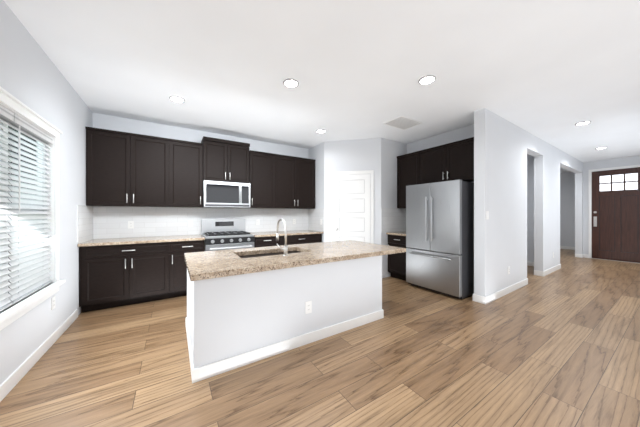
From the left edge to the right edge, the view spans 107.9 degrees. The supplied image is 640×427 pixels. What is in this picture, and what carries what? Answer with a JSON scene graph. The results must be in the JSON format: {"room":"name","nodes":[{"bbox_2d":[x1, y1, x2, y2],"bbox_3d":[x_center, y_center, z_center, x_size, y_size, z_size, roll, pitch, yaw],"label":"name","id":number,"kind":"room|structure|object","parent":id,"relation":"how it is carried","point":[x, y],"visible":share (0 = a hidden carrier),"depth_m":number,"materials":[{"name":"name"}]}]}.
{"room":"kitchen","nodes":[
{"label":"kitchen","id":0,"kind":"room"},
{"bbox_2d":[0,249,639,426],"bbox_3d":[4.226,1.305,3.440,13.100,0.080,8.300,0,0,-32],"label":"floor","id":1,"kind":"structure","parent":0,"point":[560,347],"depth_m":1.89,"materials":[{"name":"brown wood"}]},
{"bbox_2d":[79,243,169,312],"bbox_3d":[-2.755,0.838,3.398,0.945,0.856,0.606,0,0,-32],"label":"base cabinet","id":2,"kind":"object","parent":1,"relation":"on","point":[116,272],"depth_m":3.12,"materials":[{"name":"brown wood"}]},
{"bbox_2d":[78,235,204,246],"bbox_3d":[-2.546,0.392,3.500,1.408,0.036,0.640,0,0,-32],"label":"countertop","id":3,"kind":"structure","parent":2,"relation":"on","point":[180,238],"depth_m":3.33,"materials":[{"name":"beige stone"}]},
{"bbox_2d":[170,239,204,297],"bbox_3d":[-2.161,0.838,3.774,0.462,0.856,0.606,0,0,-32],"label":"base cabinet","id":4,"kind":"object","parent":1,"relation":"on","point":[178,268],"depth_m":3.48,"materials":[{"name":"brown wood"}]},
{"bbox_2d":[201,219,254,250],"bbox_3d":[-1.603,0.684,4.052,0.760,1.162,0.715,0,0,-32],"label":"range","id":5,"kind":"object","parent":1,"relation":"on","point":[223,234],"visible":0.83,"depth_m":3.96,"materials":[{"name":"silver metal"}]},
{"bbox_2d":[254,238,281,247],"bbox_3d":[-1.112,0.838,4.437,0.462,0.856,0.606,0,0,-32],"label":"base cabinet","id":6,"kind":"object","parent":1,"relation":"on","point":[264,239],"depth_m":4.17,"materials":[{"name":"brown wood"}]},
{"bbox_2d":[186,250,383,382],"bbox_3d":[-0.372,0.882,2.721,2.036,0.765,1.053,0,0,-32],"label":"kitchen island","id":7,"kind":"object","parent":1,"relation":"on","point":[246,306],"depth_m":2.10,"materials":[{"name":"paint"}]},
{"bbox_2d":[184,240,405,281],"bbox_3d":[-0.214,0.475,2.838,2.450,0.050,1.115,0,0,-32],"label":"island countertop","id":8,"kind":"structure","parent":7,"relation":"on","point":[219,263],"depth_m":2.39,"materials":[{"name":"beige stone"}]},
{"bbox_2d":[276,218,288,256],"bbox_3d":[-0.456,0.251,2.561,0.134,0.398,0.276,0,0,-32],"label":"faucet","id":9,"kind":"object","parent":8,"relation":"on","point":[285,248],"depth_m":2.48,"materials":[{"name":"silver metal"}]},
{"bbox_2d":[282,234,321,244],"bbox_3d":[-0.517,0.838,4.813,0.945,0.856,0.606,0,0,-32],"label":"base cabinet","id":10,"kind":"object","parent":1,"relation":"on","point":[292,239],"depth_m":4.56,"materials":[{"name":"brown wood"}]},
{"bbox_2d":[254,230,321,237],"bbox_3d":[-0.696,0.392,4.670,1.418,0.036,0.640,0,0,-32],"label":"countertop","id":11,"kind":"structure","parent":10,"relation":"on","point":[272,234],"depth_m":4.54,"materials":[{"name":"beige stone"}]},
{"bbox_2d":[386,231,408,280],"bbox_3d":[1.713,0.820,4.557,0.647,0.891,0.505,0,0,-32],"label":"base cabinet","id":12,"kind":"object","parent":1,"relation":"on","point":[397,265],"visible":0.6,"depth_m":4.43,"materials":[{"name":"brown wood"}]},
{"bbox_2d":[406,179,473,299],"bbox_3d":[2.037,0.383,3.902,0.766,1.764,0.910,0,0,-32],"label":"refrigerator","id":13,"kind":"object","parent":1,"relation":"on","point":[440,236],"visible":1,"depth_m":3.57,"materials":[{"name":"silver metal"}]},
{"bbox_2d":[0,0,639,384],"bbox_3d":[4.226,-0.105,3.440,13.100,2.740,8.300,0,0,-32],"label":"wall","id":14,"kind":"structure","parent":0,"point":[531,198],"depth_m":3.62,"materials":[{"name":"paint"}]},
{"bbox_2d":[0,86,65,330],"bbox_3d":[-2.295,-0.025,1.708,0.185,1.620,1.540,0,0,-32],"label":"window","id":15,"kind":"structure","parent":14,"relation":"in","point":[9,315],"depth_m":2.11,"materials":[{"name":"plastic"}]},
{"bbox_2d":[0,104,52,311],"bbox_3d":[-2.287,-0.036,1.713,0.056,1.425,1.336,0,0,-32],"label":"window blinds","id":16,"kind":"object","parent":15,"relation":"attached to","point":[27,247],"visible":1,"depth_m":1.87,"materials":[{"name":"white plastic"}]},
{"bbox_2d":[0,309,77,401],"bbox_3d":[-1.005,1.215,-0.251,0.013,0.100,7.330,0,0,-32],"label":"baseboard","id":17,"kind":"structure","parent":14,"relation":"attached to","point":[12,380],"depth_m":1.93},
{"bbox_2d":[51,296,54,309],"bbox_3d":[-2.607,0.875,2.280,0.009,0.116,0.072,0,0,-32],"label":"electrical outlet plate","id":18,"kind":"object","parent":14,"relation":"attached to","point":[53,298],"depth_m":2.27,"materials":[{"name":"white plastic"}]},
{"bbox_2d":[77,205,92,243],"bbox_3d":[-3.139,0.133,3.120,0.009,0.480,0.630,0,0,-32],"label":"tile backsplash","id":19,"kind":"structure","parent":14,"relation":"attached to","point":[84,213],"depth_m":3.07,"materials":[{"name":"white tile"}]},
{"bbox_2d":[85,127,168,206],"bbox_3d":[-2.832,-0.636,3.515,0.940,1.058,0.326,0,0,-32],"label":"upper cabinet","id":20,"kind":"object","parent":14,"relation":"attached to","point":[125,169],"depth_m":3.35,"materials":[{"name":"brown wood"}]},
{"bbox_2d":[128,221,133,228],"bbox_3d":[-2.943,0.175,3.626,0.072,0.116,0.009,0,0,-32],"label":"electrical outlet plate","id":21,"kind":"object","parent":14,"relation":"attached to","point":[131,224],"depth_m":3.62,"materials":[{"name":"white plastic"}]},
{"bbox_2d":[169,139,202,206],"bbox_3d":[-2.236,-0.636,3.891,0.470,1.058,0.326,0,0,-32],"label":"upper cabinet","id":22,"kind":"object","parent":14,"relation":"attached to","point":[185,157],"depth_m":3.75,"materials":[{"name":"brown wood"}]},
{"bbox_2d":[93,206,308,238],"bbox_3d":[-1.789,0.133,4.365,3.620,0.480,0.009,0,0,-32],"label":"tile backsplash","id":23,"kind":"structure","parent":14,"relation":"attached to","point":[99,222],"depth_m":3.94,"materials":[{"name":"white tile"}]},
{"bbox_2d":[201,136,249,183],"bbox_3d":[-1.700,-0.912,4.209,0.768,0.735,0.362,0,0,-32],"label":"upper cabinet","id":24,"kind":"object","parent":14,"relation":"attached to","point":[225,160],"visible":0.85,"depth_m":4.06,"materials":[{"name":"brown wood"}]},
{"bbox_2d":[203,181,249,207],"bbox_3d":[-1.676,-0.326,4.168,0.760,0.431,0.455,0,0,-32],"label":"microwave","id":25,"kind":"object","parent":24,"relation":"attached to","point":[217,194],"visible":0.96,"depth_m":4.00,"materials":[{"name":"silver metal"}]},
{"bbox_2d":[249,150,276,207],"bbox_3d":[-1.183,-0.636,4.557,0.470,1.058,0.326,0,0,-32],"label":"upper cabinet","id":26,"kind":"object","parent":14,"relation":"attached to","point":[262,165],"depth_m":4.43,"materials":[{"name":"brown wood"}]},
{"bbox_2d":[277,154,315,208],"bbox_3d":[-0.587,-0.636,4.934,0.940,1.058,0.326,0,0,-32],"label":"upper cabinet","id":27,"kind":"object","parent":14,"relation":"attached to","point":[281,181],"depth_m":4.79,"materials":[{"name":"brown wood"}]},
{"bbox_2d":[309,209,323,231],"bbox_3d":[-0.086,0.133,5.051,0.008,0.480,0.630,0,0,-32],"label":"tile backsplash","id":28,"kind":"structure","parent":14,"relation":"attached to","point":[315,215],"depth_m":5.03,"materials":[{"name":"white tile"}]},
{"bbox_2d":[331,170,373,242],"bbox_3d":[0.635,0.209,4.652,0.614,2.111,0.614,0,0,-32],"label":"pantry door","id":29,"kind":"structure","parent":14,"relation":"in","point":[350,206],"depth_m":4.65,"materials":[{"name":"white wood"}]},
{"bbox_2d":[381,208,405,232],"bbox_3d":[1.521,0.133,4.743,0.780,0.480,0.008,0,0,-32],"label":"tile backsplash","id":30,"kind":"structure","parent":14,"relation":"attached to","point":[392,220],"depth_m":4.72,"materials":[{"name":"white tile"}]},
{"bbox_2d":[397,150,420,207],"bbox_3d":[1.850,-0.636,4.642,0.326,1.058,0.505,0,0,-32],"label":"upper cabinet","id":31,"kind":"object","parent":14,"relation":"attached to","point":[408,165],"depth_m":4.59,"materials":[{"name":"brown wood"}]},
{"bbox_2d":[421,137,473,183],"bbox_3d":[2.256,-0.845,4.000,0.326,0.640,1.010,0,0,-32],"label":"upper cabinet","id":32,"kind":"object","parent":14,"relation":"attached to","point":[449,162],"depth_m":3.87,"materials":[{"name":"brown wood"}]},
{"bbox_2d":[481,278,527,303],"bbox_3d":[3.016,1.215,3.714,1.718,0.100,0.043,0,0,-32],"label":"baseboard","id":33,"kind":"structure","parent":14,"relation":"attached to","point":[484,300],"depth_m":3.58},
{"bbox_2d":[539,264,560,275],"bbox_3d":[5.024,1.215,5.046,1.298,0.100,0.057,0,0,-32],"label":"baseboard","id":34,"kind":"structure","parent":14,"relation":"attached to","point":[541,273],"depth_m":4.89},
{"bbox_2d":[560,246,574,249],"bbox_3d":[8.659,1.215,8.391,0.013,0.100,1.590,0,0,-32],"label":"baseboard","id":35,"kind":"structure","parent":14,"relation":"attached to","point":[561,247],"depth_m":8.24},
{"bbox_2d":[589,165,639,263],"bbox_3d":[7.894,0.013,6.176,0.072,2.504,1.035,0,0,-32],"label":"front door","id":36,"kind":"structure","parent":14,"relation":"in","point":[614,213],"depth_m":6.22,"materials":[{"name":"brown wood"}]},
{"bbox_2d":[4,0,639,172],"bbox_3d":[4.226,-1.535,3.440,13.100,0.120,8.300,0,0,-32],"label":"ceiling","id":37,"kind":"structure","parent":0,"point":[552,72],"depth_m":2.31,"materials":[{"name":"paint"}]},
{"bbox_2d":[169,96,184,102],"bbox_3d":[-1.829,-1.469,2.982,0.164,0.020,0.198,0,0,-32],"label":"recessed light","id":38,"kind":"object","parent":37,"relation":"in","point":[177,99],"depth_m":3.01,"materials":[{"name":"white"}]},
{"bbox_2d":[283,79,298,87],"bbox_3d":[-0.324,-1.469,2.616,0.175,0.020,0.183,0,0,-32],"label":"recessed light","id":39,"kind":"object","parent":37,"relation":"in","point":[290,83],"depth_m":2.64,"materials":[{"name":"white"}]},
{"bbox_2d":[316,129,325,132],"bbox_3d":[0.020,-1.469,4.130,0.175,0.020,0.183,0,0,-32],"label":"recessed light","id":40,"kind":"object","parent":37,"relation":"in","point":[319,130],"depth_m":4.15,"materials":[{"name":"white"}]},
{"bbox_2d":[383,116,421,129],"bbox_3d":[1.349,-1.465,3.799,0.520,0.020,0.360,0,0,-32],"label":"ceiling vent","id":41,"kind":"object","parent":37,"relation":"in","point":[402,122],"visible":1,"depth_m":3.77,"materials":[{"name":"white metal"}]},
{"bbox_2d":[419,75,435,84],"bbox_3d":[1.173,-1.469,2.552,0.181,0.020,0.179,0,0,-32],"label":"recessed light","id":42,"kind":"object","parent":37,"relation":"in","point":[424,80],"depth_m":2.56,"materials":[{"name":"white"}]},
{"bbox_2d":[575,121,590,125],"bbox_3d":[4.258,-1.469,3.776,0.207,0.020,0.171,0,0,-32],"label":"recessed light","id":43,"kind":"object","parent":37,"relation":"in","point":[585,122],"depth_m":3.80,"materials":[{"name":"white"}]}
]}

